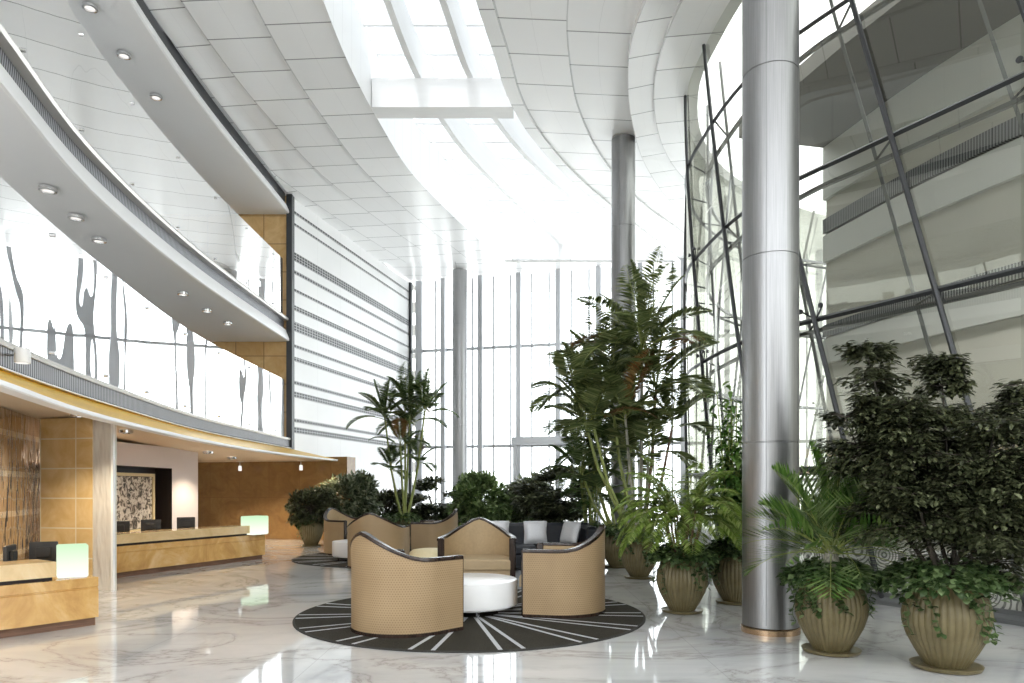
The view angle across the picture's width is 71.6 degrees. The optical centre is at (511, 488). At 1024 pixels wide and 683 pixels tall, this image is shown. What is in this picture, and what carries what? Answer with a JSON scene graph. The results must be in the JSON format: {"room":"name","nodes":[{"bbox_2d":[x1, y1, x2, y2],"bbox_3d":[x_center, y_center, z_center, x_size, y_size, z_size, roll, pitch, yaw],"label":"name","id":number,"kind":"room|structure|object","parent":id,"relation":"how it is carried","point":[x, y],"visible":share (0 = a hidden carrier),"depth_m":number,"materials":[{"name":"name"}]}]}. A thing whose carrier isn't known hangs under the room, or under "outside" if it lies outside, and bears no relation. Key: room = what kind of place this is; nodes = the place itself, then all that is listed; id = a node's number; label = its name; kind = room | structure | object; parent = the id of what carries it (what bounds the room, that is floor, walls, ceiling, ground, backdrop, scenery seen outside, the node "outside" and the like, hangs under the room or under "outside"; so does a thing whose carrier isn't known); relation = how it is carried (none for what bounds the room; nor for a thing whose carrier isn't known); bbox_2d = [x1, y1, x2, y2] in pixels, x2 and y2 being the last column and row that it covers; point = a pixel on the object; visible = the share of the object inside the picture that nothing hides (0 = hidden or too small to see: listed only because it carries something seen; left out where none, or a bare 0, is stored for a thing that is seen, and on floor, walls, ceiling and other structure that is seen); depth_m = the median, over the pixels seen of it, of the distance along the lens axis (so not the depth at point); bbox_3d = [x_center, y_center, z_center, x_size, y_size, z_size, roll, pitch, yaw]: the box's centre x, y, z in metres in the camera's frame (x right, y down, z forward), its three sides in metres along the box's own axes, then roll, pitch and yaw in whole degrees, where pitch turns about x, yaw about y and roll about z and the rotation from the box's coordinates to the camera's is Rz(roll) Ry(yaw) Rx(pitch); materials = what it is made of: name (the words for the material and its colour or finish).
{"room":"lobby","nodes":[
{"label":"lobby","id":0,"kind":"room"},
{"bbox_2d":[0,407,39,561],"bbox_3d":[-6.556,0.190,9.091,0.200,2.420,4.626,0,0,-20],"label":"wall","id":1,"kind":"structure","parent":0,"point":[19,433],"depth_m":9.48,"materials":[{"name":"wood"}]},
{"bbox_2d":[0,23,288,341],"bbox_3d":[-7.305,-4.245,10.061,5.176,0.630,18.394,0,0,-8],"label":"balcony slab","id":2,"kind":"object","parent":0,"point":[39,144],"visible":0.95,"depth_m":10.67,"materials":[{"name":"paint"}]},
{"bbox_2d":[38,184,57,194],"bbox_3d":[-6.038,-3.900,9.239,0.220,0.060,0.220,0,0,0],"label":"recessed light","id":3,"kind":"object","parent":2,"relation":"attached to","point":[45,188],"visible":1,"depth_m":9.20,"materials":[{"name":"silver metal"}]},
{"bbox_2d":[67,212,84,221],"bbox_3d":[-6.254,-3.900,10.184,0.220,0.060,0.220,0,0,0],"label":"recessed light","id":4,"kind":"object","parent":2,"relation":"attached to","point":[73,216],"visible":1,"depth_m":10.13,"materials":[{"name":"silver metal"}]},
{"bbox_2d":[91,236,106,243],"bbox_3d":[-6.466,-3.900,11.117,0.220,0.060,0.220,0,0,0],"label":"recessed light","id":5,"kind":"object","parent":2,"relation":"attached to","point":[97,239],"visible":1,"depth_m":11.07,"materials":[{"name":"silver metal"}]},
{"bbox_2d":[0,0,282,312],"bbox_3d":[-5.298,-5.300,10.229,0.947,1.480,16.789,0,0,-8],"label":"glass balustrade","id":6,"kind":"object","parent":2,"relation":"on","point":[48,33],"visible":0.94,"depth_m":10.79,"materials":[{"name":"clear glass"}]},
{"bbox_2d":[177,291,188,295],"bbox_3d":[-6.563,-3.900,14.164,0.220,0.060,0.220,0,0,0],"label":"recessed light","id":7,"kind":"object","parent":2,"relation":"attached to","point":[181,293],"visible":1,"depth_m":14.11,"materials":[{"name":"silver metal"}]},
{"bbox_2d":[202,308,211,312],"bbox_3d":[-6.659,-3.900,15.502,0.220,0.060,0.220,0,0,0],"label":"recessed light","id":8,"kind":"object","parent":2,"relation":"attached to","point":[207,310],"visible":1,"depth_m":15.43,"materials":[{"name":"silver metal"}]},
{"bbox_2d":[223,321,232,324],"bbox_3d":[-6.683,-3.900,16.708,0.220,0.060,0.220,0,0,0],"label":"recessed light","id":9,"kind":"object","parent":2,"relation":"attached to","point":[224,322],"visible":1,"depth_m":16.63,"materials":[{"name":"silver metal"}]},
{"bbox_2d":[0,338,291,448],"bbox_3d":[-7.104,-1.215,10.282,5.070,0.280,17.919,0,0,-9],"label":"balcony slab","id":10,"kind":"object","parent":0,"point":[41,370],"visible":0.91,"depth_m":9.30,"materials":[{"name":"metal"}]},
{"bbox_2d":[7,347,30,363],"bbox_3d":[-4.544,-1.216,6.490,0.280,0.139,0.129,0,0,7],"label":"wall lamp","id":11,"kind":"object","parent":10,"relation":"attached to","point":[22,355],"visible":1,"depth_m":6.43,"materials":[{"name":"silver metal"}]},
{"bbox_2d":[0,177,283,435],"bbox_3d":[-5.108,-2.110,10.430,0.812,1.520,16.409,0,0,-9],"label":"glass balustrade","id":12,"kind":"object","parent":10,"relation":"on","point":[58,302],"visible":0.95,"depth_m":9.20,"materials":[{"name":"clear glass"}]},
{"bbox_2d":[117,442,197,528],"bbox_3d":[-7.430,0.270,14.058,0.600,2.260,3.901,0,0,2],"label":"wall","id":13,"kind":"structure","parent":0,"point":[183,463],"depth_m":14.99,"materials":[{"name":"white paint"}]},
{"bbox_2d":[117,465,171,529],"bbox_3d":[-7.321,0.485,13.477,0.350,1.830,2.745,0,0,2],"label":"wall niche","id":14,"kind":"object","parent":13,"relation":"in","point":[163,476],"visible":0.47,"depth_m":14.85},
{"bbox_2d":[117,472,154,531],"bbox_3d":[-7.382,0.270,13.594,0.070,1.160,1.931,0,0,2],"label":"wall art","id":15,"kind":"object","parent":14,"relation":"attached to","point":[135,495],"visible":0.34,"depth_m":13.89,"materials":[{"name":"beige fabric"}]},
{"bbox_2d":[0,370,337,461],"bbox_3d":[-6.744,-0.912,11.833,7.712,0.325,18.935,0,0,0],"label":"ceiling","id":16,"kind":"structure","parent":0,"point":[18,394],"depth_m":10.02,"materials":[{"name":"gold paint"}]},
{"bbox_2d":[118,429,133,433],"bbox_3d":[-6.306,-0.939,11.600,0.220,0.060,0.220,0,0,0],"label":"recessed light","id":17,"kind":"object","parent":16,"relation":"in","point":[124,431],"visible":1,"depth_m":11.52,"materials":[{"name":"silver metal"}]},
{"bbox_2d":[203,451,212,453],"bbox_3d":[-6.679,-0.804,15.600,0.220,0.060,0.220,0,0,0],"label":"recessed light","id":18,"kind":"object","parent":16,"relation":"in","point":[204,452],"visible":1,"depth_m":15.52,"materials":[{"name":"silver metal"}]},
{"bbox_2d":[66,0,288,213],"bbox_3d":[-7.305,-7.610,10.061,5.176,0.560,18.394,0,0,-8],"label":"balcony slab","id":19,"kind":"object","parent":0,"point":[186,114],"visible":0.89,"depth_m":13.61,"materials":[{"name":"paint"}]},
{"bbox_2d":[82,0,97,12],"bbox_3d":[-6.391,-7.300,10.753,0.220,0.060,0.220,0,0,0],"label":"recessed light","id":20,"kind":"object","parent":19,"relation":"attached to","point":[88,6],"visible":1,"depth_m":10.72,"materials":[{"name":"silver metal"}]},
{"bbox_2d":[117,49,130,59],"bbox_3d":[-6.523,-7.300,11.937,0.220,0.060,0.220,0,0,0],"label":"recessed light","id":21,"kind":"object","parent":19,"relation":"attached to","point":[123,54],"visible":1,"depth_m":11.91,"materials":[{"name":"silver metal"}]},
{"bbox_2d":[149,92,162,100],"bbox_3d":[-6.623,-7.300,13.209,0.220,0.060,0.220,0,0,0],"label":"recessed light","id":22,"kind":"object","parent":19,"relation":"attached to","point":[155,96],"visible":1,"depth_m":13.18,"materials":[{"name":"silver metal"}]},
{"bbox_2d":[211,196,285,436],"bbox_3d":[-8.185,-4.575,19.050,4.430,6.550,0.100,0,0,0],"label":"wall","id":23,"kind":"structure","parent":0,"point":[269,356],"depth_m":19.00,"materials":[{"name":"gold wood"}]},
{"bbox_2d":[198,457,355,539],"bbox_3d":[-7.427,0.010,20.284,6.200,2.780,0.500,0,0,14],"label":"wall","id":24,"kind":"structure","parent":0,"point":[226,494],"depth_m":19.93,"materials":[{"name":"brown wood"}]},
{"bbox_2d":[143,0,502,261],"bbox_3d":[-5.605,-7.875,9.800,10.730,0.050,29.600,0,0,0],"label":"ceiling","id":25,"kind":"structure","parent":0,"point":[279,72],"depth_m":15.15,"materials":[{"name":"tile"}]},
{"bbox_2d":[294,199,408,515],"bbox_3d":[-5.046,-3.225,23.134,0.300,9.250,8.250,0,0,14],"label":"wall","id":26,"kind":"structure","parent":0,"point":[306,246],"depth_m":21.86,"materials":[{"name":"white paint"}]},
{"bbox_2d":[286,194,293,448],"bbox_3d":[-5.930,-4.450,19.000,0.150,6.800,0.220,0,0,0],"label":"trim","id":27,"kind":"structure","parent":26,"relation":"attached to","point":[289,197],"depth_m":18.89,"materials":[{"name":"metal"}]},
{"bbox_2d":[294,391,399,419],"bbox_3d":[-4.895,-2.560,23.096,0.012,0.160,8.150,0,0,14],"label":"trim","id":28,"kind":"structure","parent":26,"relation":"attached to","point":[296,394],"depth_m":21.40,"materials":[{"name":"grey metal"}]},
{"bbox_2d":[294,357,400,394],"bbox_3d":[-4.895,-3.520,23.096,0.012,0.120,8.150,0,0,14],"label":"trim","id":29,"kind":"structure","parent":26,"relation":"attached to","point":[296,359],"depth_m":21.40,"materials":[{"name":"grey metal"}]},
{"bbox_2d":[294,344,406,385],"bbox_3d":[-4.895,-3.870,23.096,0.012,0.090,8.150,0,0,14],"label":"trim","id":30,"kind":"structure","parent":26,"relation":"attached to","point":[295,346],"depth_m":21.59,"materials":[{"name":"grey metal"}]},
{"bbox_2d":[294,427,407,447],"bbox_3d":[-4.895,-1.600,23.096,0.012,0.170,8.150,0,0,14],"label":"trim","id":31,"kind":"structure","parent":26,"relation":"attached to","point":[298,430],"depth_m":21.64,"materials":[{"name":"grey metal"}]},
{"bbox_2d":[294,418,407,439],"bbox_3d":[-4.895,-1.860,23.096,0.012,0.100,8.150,0,0,14],"label":"trim","id":32,"kind":"structure","parent":26,"relation":"attached to","point":[295,420],"depth_m":21.67,"materials":[{"name":"grey metal"}]},
{"bbox_2d":[294,381,407,412],"bbox_3d":[-4.895,-2.880,23.096,0.012,0.100,8.150,0,0,14],"label":"trim","id":33,"kind":"structure","parent":26,"relation":"attached to","point":[295,382],"depth_m":21.25,"materials":[{"name":"grey metal"}]},
{"bbox_2d":[294,321,408,375],"bbox_3d":[-4.895,-4.400,23.096,0.012,0.260,8.150,0,0,14],"label":"trim","id":34,"kind":"structure","parent":26,"relation":"attached to","point":[299,328],"depth_m":21.96,"materials":[{"name":"grey metal"}]},
{"bbox_2d":[294,252,408,325],"bbox_3d":[-4.895,-6.290,23.096,0.012,0.240,8.150,0,0,14],"label":"trim","id":35,"kind":"structure","parent":26,"relation":"attached to","point":[299,259],"depth_m":22.08,"materials":[{"name":"grey metal"}]},
{"bbox_2d":[294,305,408,361],"bbox_3d":[-4.895,-4.900,23.096,0.012,0.140,8.150,0,0,14],"label":"trim","id":36,"kind":"structure","parent":26,"relation":"attached to","point":[300,310],"depth_m":22.08,"materials":[{"name":"grey metal"}]},
{"bbox_2d":[294,270,408,335],"bbox_3d":[-4.895,-5.870,23.096,0.012,0.100,8.150,0,0,14],"label":"trim","id":37,"kind":"structure","parent":26,"relation":"attached to","point":[295,272],"depth_m":22.08,"materials":[{"name":"grey metal"}]},
{"bbox_2d":[294,211,408,292],"bbox_3d":[-4.895,-7.480,23.096,0.012,0.080,8.150,0,0,14],"label":"trim","id":38,"kind":"structure","parent":26,"relation":"attached to","point":[295,213],"depth_m":22.08,"materials":[{"name":"grey metal"}]},
{"bbox_2d":[294,289,408,347],"bbox_3d":[-4.895,-5.380,23.096,0.012,0.080,8.150,0,0,14],"label":"trim","id":39,"kind":"structure","parent":26,"relation":"attached to","point":[295,290],"depth_m":22.08,"materials":[{"name":"grey metal"}]},
{"bbox_2d":[294,223,408,300],"bbox_3d":[-4.895,-7.160,23.096,0.012,0.070,8.150,0,0,14],"label":"trim","id":40,"kind":"structure","parent":26,"relation":"attached to","point":[296,225],"depth_m":22.14,"materials":[{"name":"grey metal"}]},
{"bbox_2d":[0,522,1023,682],"bbox_3d":[1.500,1.400,12.000,25.000,0.001,36.000,0,0,0],"label":"floor","id":41,"kind":"structure","parent":0,"point":[228,622],"depth_m":6.16,"materials":[{"name":"stone"}]},
{"bbox_2d":[0,559,97,638],"bbox_3d":[-5.846,1.055,6.181,1.205,0.690,3.815,0,0,44],"label":"reception desk","id":42,"kind":"object","parent":41,"relation":"on","point":[33,600],"visible":0.99,"depth_m":6.86,"materials":[{"name":"wood"}]},
{"bbox_2d":[3,544,17,560],"bbox_3d":[-5.020,0.730,7.100,0.160,0.340,0.300,0,0,-20],"label":"monitor","id":43,"kind":"object","parent":42,"relation":"on","point":[10,552],"visible":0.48,"depth_m":7.04,"materials":[{"name":"black plastic"}]},
{"bbox_2d":[0,559,55,581],"bbox_3d":[-5.763,0.785,5.828,3.420,0.150,0.611,0,0,-45],"label":"shelf","id":44,"kind":"object","parent":42,"relation":"attached to","point":[32,570],"depth_m":6.77,"materials":[{"name":"wood"}]},
{"bbox_2d":[29,541,57,561],"bbox_3d":[-4.980,0.730,7.550,0.260,0.340,0.160,0,0,-25],"label":"monitor","id":45,"kind":"object","parent":42,"relation":"on","point":[37,550],"visible":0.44,"depth_m":7.52,"materials":[{"name":"black plastic"}]},
{"bbox_2d":[56,543,87,578],"bbox_3d":[-4.470,0.731,7.220,0.270,0.338,0.200,0,0,-34],"label":"box","id":46,"kind":"object","parent":42,"relation":"on","point":[71,559],"visible":1,"depth_m":7.14,"materials":[{"name":"white glass"}]},
{"bbox_2d":[40,417,92,575],"bbox_3d":[-6.237,0.200,10.195,0.888,2.400,0.400,0,0,13],"label":"wall","id":47,"kind":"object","parent":41,"relation":"on","point":[66,444],"visible":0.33,"depth_m":10.00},
{"bbox_2d":[93,420,116,590],"bbox_3d":[-5.645,0.200,9.821,0.420,2.400,0.082,0,0,22],"label":"column","id":48,"kind":"structure","parent":41,"relation":"on","point":[104,434],"depth_m":9.81,"materials":[{"name":"white"}]},
{"bbox_2d":[117,525,264,577],"bbox_3d":[-6.123,1.055,12.553,1.052,0.690,3.965,0,0,21],"label":"reception desk","id":49,"kind":"object","parent":41,"relation":"on","point":[150,551],"visible":0.72,"depth_m":12.36,"materials":[{"name":"wood"}]},
{"bbox_2d":[117,521,129,532],"bbox_3d":[-6.587,0.720,11.900,0.320,0.360,0.160,0,0,-25],"label":"monitor","id":50,"kind":"object","parent":49,"relation":"on","point":[122,526],"visible":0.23,"depth_m":11.91,"materials":[{"name":"black plastic"}]},
{"bbox_2d":[141,519,160,530],"bbox_3d":[-6.407,0.720,12.600,0.320,0.360,0.160,0,0,-25],"label":"monitor","id":51,"kind":"object","parent":49,"relation":"on","point":[147,524],"visible":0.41,"depth_m":12.57,"materials":[{"name":"black plastic"}]},
{"bbox_2d":[117,525,249,543],"bbox_3d":[-5.923,0.785,12.265,0.471,0.150,3.534,0,0,21],"label":"countertop","id":52,"kind":"structure","parent":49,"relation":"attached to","point":[229,531],"depth_m":12.32,"materials":[{"name":"wood"}]},
{"bbox_2d":[177,517,194,528],"bbox_3d":[-6.245,0.720,13.600,0.320,0.360,0.160,0,0,-25],"label":"monitor","id":53,"kind":"object","parent":49,"relation":"on","point":[182,522],"visible":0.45,"depth_m":13.57,"materials":[{"name":"black plastic"}]},
{"bbox_2d":[241,515,267,534],"bbox_3d":[-5.080,0.716,14.020,0.300,0.368,0.440,0,0,25],"label":"box","id":54,"kind":"object","parent":49,"relation":"on","point":[258,525],"visible":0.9,"depth_m":13.87,"materials":[{"name":"white glass"}]},
{"bbox_2d":[284,486,338,546],"bbox_3d":[-4.926,0.673,17.451,1.395,1.453,1.375,0,0,0],"label":"bush","id":55,"kind":"object","parent":41,"relation":"on","point":[309,520],"visible":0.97,"depth_m":17.20,"materials":[{"name":"green plant"}]},
{"bbox_2d":[299,520,322,544],"bbox_3d":[-4.926,1.062,17.400,0.578,0.620,0.578,0,0,0],"label":"pot","id":56,"kind":"object","parent":55,"relation":"attached to","point":[310,535],"depth_m":17.19,"materials":[{"name":"ceramic"}]},
{"bbox_2d":[291,553,347,567],"bbox_3d":[-2.550,1.392,14.450,3.708,0.016,3.708,0,0,0],"label":"round rug","id":57,"kind":"object","parent":41,"relation":"on","point":[318,559],"visible":0.23,"depth_m":13.76,"materials":[{"name":"black carpet"}]},
{"bbox_2d":[323,507,355,554],"bbox_3d":[-3.589,0.894,15.336,0.906,0.983,1.061,0,0,28],"label":"tub chair","id":58,"kind":"object","parent":57,"relation":"on","point":[336,522],"visible":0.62,"depth_m":14.90,"materials":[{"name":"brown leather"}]},
{"bbox_2d":[332,539,347,559],"bbox_3d":[-3.000,1.200,13.950,1.040,0.372,1.040,0,0,0],"label":"round table","id":59,"kind":"object","parent":57,"relation":"on","point":[339,547],"visible":0.31,"depth_m":13.53,"materials":[{"name":"paint"}]},
{"bbox_2d":[347,512,409,567],"bbox_3d":[-2.425,0.894,12.672,1.061,0.983,0.906,0,0,4],"label":"tub chair","id":60,"kind":"object","parent":57,"relation":"on","point":[396,536],"visible":0.56,"depth_m":12.32,"materials":[{"name":"brown leather"}]},
{"bbox_2d":[410,509,457,550],"bbox_3d":[-1.542,0.894,14.395,0.906,0.983,1.061,0,0,4],"label":"tub chair","id":61,"kind":"object","parent":57,"relation":"on","point":[424,533],"visible":0.55,"depth_m":13.90,"materials":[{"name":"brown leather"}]},
{"bbox_2d":[309,468,384,527],"bbox_3d":[-4.336,0.432,18.316,2.076,1.936,1.776,0,0,-18],"label":"bush","id":62,"kind":"object","parent":41,"relation":"on","point":[358,487],"visible":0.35,"depth_m":18.02,"materials":[{"name":"green plant"}]},
{"bbox_2d":[364,488,414,521],"bbox_3d":[-3.515,0.681,19.694,1.571,1.438,1.332,0,0,-33],"label":"bush","id":63,"kind":"object","parent":41,"relation":"on","point":[387,498],"visible":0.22,"depth_m":19.42,"materials":[{"name":"green plant"}]},
{"bbox_2d":[346,362,458,524],"bbox_3d":[-2.684,-0.858,17.455,2.787,4.515,1.803,0,0,-4],"label":"potted palm","id":64,"kind":"object","parent":41,"relation":"on","point":[423,398],"visible":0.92,"depth_m":17.31,"materials":[{"name":"plant"}]},
{"bbox_2d":[394,518,413,524],"bbox_3d":[-2.622,1.045,17.400,0.607,0.651,0.607,0,0,0],"label":"pot","id":65,"kind":"object","parent":64,"relation":"attached to","point":[410,520],"depth_m":17.15,"materials":[{"name":"ceramic"}]},
{"bbox_2d":[409,548,436,557],"bbox_3d":[-1.420,1.217,12.350,0.740,0.366,0.740,0,0,0],"label":"pouf","id":66,"kind":"object","parent":41,"relation":"on","point":[421,552],"visible":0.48,"depth_m":12.05,"materials":[{"name":"beige fabric"}]},
{"bbox_2d":[402,475,461,521],"bbox_3d":[-1.944,0.514,18.357,1.831,1.771,1.705,0,0,0],"label":"bush","id":67,"kind":"object","parent":41,"relation":"on","point":[431,511],"visible":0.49,"depth_m":18.03,"materials":[{"name":"green plant"}]},
{"bbox_2d":[453,268,466,525],"bbox_3d":[-1.870,-3.223,25.500,0.558,9.246,0.558,0,0,0],"label":"steel column","id":68,"kind":"structure","parent":41,"relation":"on","point":[459,274],"depth_m":25.28,"materials":[{"name":"silver metal"}]},
{"bbox_2d":[292,589,645,652],"bbox_3d":[-0.455,1.392,7.980,3.848,0.016,3.848,0,0,0],"label":"round rug","id":69,"kind":"object","parent":41,"relation":"on","point":[506,630],"visible":0.59,"depth_m":6.91,"materials":[{"name":"black carpet"}]},
{"bbox_2d":[350,531,463,637],"bbox_3d":[-1.134,0.894,7.064,1.061,0.983,0.906,0,0,44],"label":"tub chair","id":70,"kind":"object","parent":69,"relation":"on","point":[395,593],"visible":1,"depth_m":6.67,"materials":[{"name":"beige fabric"}]},
{"bbox_2d":[437,517,516,577],"bbox_3d":[-0.470,0.894,9.828,1.061,0.983,0.906,0,0,0],"label":"tub chair","id":71,"kind":"object","parent":69,"relation":"on","point":[485,546],"visible":0.6,"depth_m":10.04,"materials":[{"name":"beige fabric"}]},
{"bbox_2d":[451,554,509,569],"bbox_3d":[-0.470,0.997,9.787,0.898,0.142,0.824,0,0,0],"label":"seat cushion","id":72,"kind":"object","parent":71,"relation":"on","point":[471,561],"depth_m":9.38,"materials":[{"name":"beige fabric"}]},
{"bbox_2d":[464,573,516,617],"bbox_3d":[-0.500,1.200,8.060,1.120,0.372,1.120,0,0,0],"label":"round table","id":73,"kind":"object","parent":69,"relation":"on","point":[483,592],"visible":0.52,"depth_m":7.63,"materials":[{"name":"paint"}]},
{"bbox_2d":[519,525,605,618],"bbox_3d":[0.616,0.894,8.104,0.906,0.983,1.061,0,0,12],"label":"tub chair","id":74,"kind":"object","parent":69,"relation":"on","point":[557,580],"visible":1,"depth_m":7.65,"materials":[{"name":"beige fabric"}]},
{"bbox_2d":[444,468,518,525],"bbox_3d":[-0.654,0.454,16.180,1.697,1.893,1.647,0,0,-15],"label":"bush","id":75,"kind":"object","parent":41,"relation":"on","point":[471,488],"visible":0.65,"depth_m":15.83,"materials":[{"name":"green plant"}]},
{"bbox_2d":[502,471,560,522],"bbox_3d":[0.394,0.478,16.612,1.572,1.845,1.520,0,0,0],"label":"bush","id":76,"kind":"object","parent":41,"relation":"on","point":[522,516],"visible":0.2,"depth_m":16.40,"materials":[{"name":"green plant"}]},
{"bbox_2d":[509,523,596,567],"bbox_3d":[0.419,1.010,12.627,2.100,0.780,1.005,0,0,-3],"label":"sofa","id":77,"kind":"object","parent":41,"relation":"on","point":[553,530],"visible":0.09,"depth_m":12.89,"materials":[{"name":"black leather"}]},
{"bbox_2d":[491,521,508,531],"bbox_3d":[-0.254,0.773,12.688,0.420,0.404,0.220,0,0,-4],"label":"throw pillow","id":78,"kind":"object","parent":77,"relation":"on","point":[504,524],"visible":0.21,"depth_m":12.67,"materials":[{"name":"white fabric"}]},
{"bbox_2d":[516,543,536,554],"bbox_3d":[0.009,1.055,12.508,0.820,0.150,0.800,0,0,-3],"label":"seat cushion","id":79,"kind":"object","parent":77,"relation":"on","point":[519,546],"depth_m":12.14,"materials":[{"name":"fabric"}]},
{"bbox_2d":[523,521,546,543],"bbox_3d":[0.418,0.775,12.705,0.420,0.399,0.228,0,0,-2],"label":"throw pillow","id":80,"kind":"object","parent":77,"relation":"on","point":[534,531],"visible":0.98,"depth_m":12.63,"materials":[{"name":"white fabric"}]},
{"bbox_2d":[560,521,580,542],"bbox_3d":[1.030,0.775,12.542,0.228,0.399,0.420,0,0,-40],"label":"throw pillow","id":81,"kind":"object","parent":77,"relation":"on","point":[570,532],"visible":0.94,"depth_m":12.44,"materials":[{"name":"white fabric"}]},
{"bbox_2d":[506,464,603,522],"bbox_3d":[0.948,0.427,14.905,2.221,1.946,1.858,0,0,0],"label":"bush","id":82,"kind":"object","parent":41,"relation":"on","point":[555,509],"visible":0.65,"depth_m":14.59,"materials":[{"name":"green plant"}]},
{"bbox_2d":[563,414,618,527],"bbox_3d":[1.493,-0.152,13.652,1.200,3.104,1.375,0,0,-21],"label":"bamboo","id":83,"kind":"object","parent":41,"relation":"on","point":[585,502],"visible":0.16,"depth_m":13.57,"materials":[{"name":"plant"}]},
{"bbox_2d":[539,377,672,567],"bbox_3d":[1.707,-0.427,12.877,2.514,3.655,1.891,0,0,-6],"label":"potted palm","id":84,"kind":"object","parent":41,"relation":"on","point":[573,454],"visible":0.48,"depth_m":12.63,"materials":[{"name":"plant"}]},
{"bbox_2d":[605,533,623,565],"bbox_3d":[1.885,1.062,12.744,0.578,0.620,0.578,0,0,0],"label":"pot","id":85,"kind":"object","parent":84,"relation":"on","point":[611,553],"depth_m":12.54,"materials":[{"name":"ceramic"}]},
{"bbox_2d":[409,250,825,522],"bbox_3d":[4.712,-3.225,24.687,17.845,9.250,0.420,0,0,14],"label":"window","id":86,"kind":"structure","parent":41,"relation":"on","point":[518,442],"depth_m":26.02,"materials":[{"name":"clear glass"}]},
{"bbox_2d":[525,245,719,579],"bbox_3d":[1.771,-1.172,11.341,2.997,5.144,2.662,0,0,17],"label":"potted palm","id":87,"kind":"object","parent":41,"relation":"on","point":[584,363],"visible":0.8,"depth_m":10.96,"materials":[{"name":"plant"}]},
{"bbox_2d":[621,537,654,576],"bbox_3d":[1.998,1.062,11.168,0.578,0.620,0.578,0,0,0],"label":"pot","id":88,"kind":"object","parent":87,"relation":"on","point":[633,557],"depth_m":10.96,"materials":[{"name":"ceramic"}]},
{"bbox_2d":[611,134,634,523],"bbox_3d":[2.500,-3.223,15.940,0.558,9.246,0.558,0,0,0],"label":"steel column","id":89,"kind":"structure","parent":41,"relation":"on","point":[622,145],"depth_m":15.72,"materials":[{"name":"silver metal"}]},
{"bbox_2d":[610,455,741,614],"bbox_3d":[1.963,0.497,8.095,1.558,1.806,1.566,0,0,-8],"label":"palm","id":90,"kind":"object","parent":41,"relation":"on","point":[682,581],"visible":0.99,"depth_m":7.85,"materials":[{"name":"plant"}]},
{"bbox_2d":[656,556,707,611],"bbox_3d":[1.935,1.062,8.081,0.578,0.620,0.578,0,0,0],"label":"pot","id":91,"kind":"object","parent":90,"relation":"on","point":[680,590],"depth_m":7.87,"materials":[{"name":"ceramic"}]},
{"bbox_2d":[701,381,742,605],"bbox_3d":[2.738,0.062,8.730,0.977,2.675,1.086,0,0,39],"label":"leafy tree","id":92,"kind":"object","parent":41,"relation":"on","point":[727,579],"visible":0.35,"depth_m":8.55,"materials":[{"name":"green plant"}]},
{"bbox_2d":[741,0,800,636],"bbox_3d":[2.540,-3.223,6.980,0.558,9.246,0.558,0,0,0],"label":"steel column","id":93,"kind":"structure","parent":41,"relation":"on","point":[770,28],"depth_m":6.75,"materials":[{"name":"silver metal"}]},
{"bbox_2d":[735,440,930,657],"bbox_3d":[2.746,0.483,6.029,1.721,1.835,1.617,0,0,0],"label":"potted plant","id":94,"kind":"object","parent":41,"relation":"on","point":[831,605],"visible":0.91,"depth_m":5.91,"materials":[{"name":"plant"}]},
{"bbox_2d":[794,575,868,652],"bbox_3d":[2.740,1.055,6.098,0.590,0.632,0.590,0,0,0],"label":"pot","id":95,"kind":"object","parent":94,"relation":"on","point":[828,628],"depth_m":5.89,"materials":[{"name":"ceramic"}]},
{"bbox_2d":[683,0,1023,626],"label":"window","id":96,"kind":"structure","parent":41,"relation":"on","point":[1007,613],"depth_m":9.54,"materials":[{"name":"clear glass"}]},
{"bbox_2d":[739,0,1023,556],"bbox_3d":[9.468,-3.400,8.986,5.886,9.600,14.042,0,0,-27],"label":"neighbouring building","id":97,"kind":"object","parent":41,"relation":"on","point":[966,185],"visible":0.66,"depth_m":11.88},
{"bbox_2d":[810,338,1023,674],"bbox_3d":[3.466,0.122,5.594,2.066,2.557,1.619,0,0,27],"label":"potted shrub","id":98,"kind":"object","parent":41,"relation":"on","point":[962,502],"visible":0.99,"depth_m":5.36,"materials":[{"name":"green plant"}]},
{"bbox_2d":[900,576,993,668],"bbox_3d":[3.394,1.035,5.553,0.624,0.670,0.624,0,0,0],"label":"pot","id":99,"kind":"object","parent":98,"relation":"on","point":[945,633],"depth_m":5.34,"materials":[{"name":"ceramic"}]},
{"bbox_2d":[382,258,825,291],"bbox_3d":[4.678,-7.907,26.400,18.644,0.005,4.200,0,0,0],"label":"ceiling","id":100,"kind":"structure","parent":0,"point":[428,272],"depth_m":25.93,"materials":[{"name":"tile"}]},
{"bbox_2d":[428,498,804,521],"bbox_3d":[0.000,1.460,30.000,180.000,0.001,180.000,0,0,0],"label":"ground","id":101,"kind":"structure","parent":0,"point":[449,499],"depth_m":56.03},
{"bbox_2d":[383,263,437,503],"bbox_3d":[-7.604,-8.040,51.970,3.400,19.000,4.060,0,0,8],"label":"tower block","id":102,"kind":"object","parent":101,"relation":"on","point":[429,297],"visible":0.02,"depth_m":51.38,"materials":[{"name":"white"}]},
{"bbox_2d":[799,476,900,546],"bbox_3d":[5.676,0.635,12.080,1.940,1.851,1.954,0,0,0],"label":"shrub","id":103,"kind":"object","parent":101,"relation":"on","point":[852,542],"visible":0.02,"depth_m":11.59,"materials":[{"name":"green plant"}]},
{"bbox_2d":[476,0,825,263],"bbox_3d":[5.420,-7.815,9.800,13.639,0.170,29.600,0,0,0],"label":"ceiling","id":104,"kind":"structure","parent":0,"point":[577,75],"depth_m":13.97,"materials":[{"name":"tile"}]},
{"bbox_2d":[323,0,674,261],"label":"window","id":105,"kind":"structure","parent":104,"relation":"attached to","point":[438,57],"depth_m":17.33,"materials":[{"name":"white glass"}]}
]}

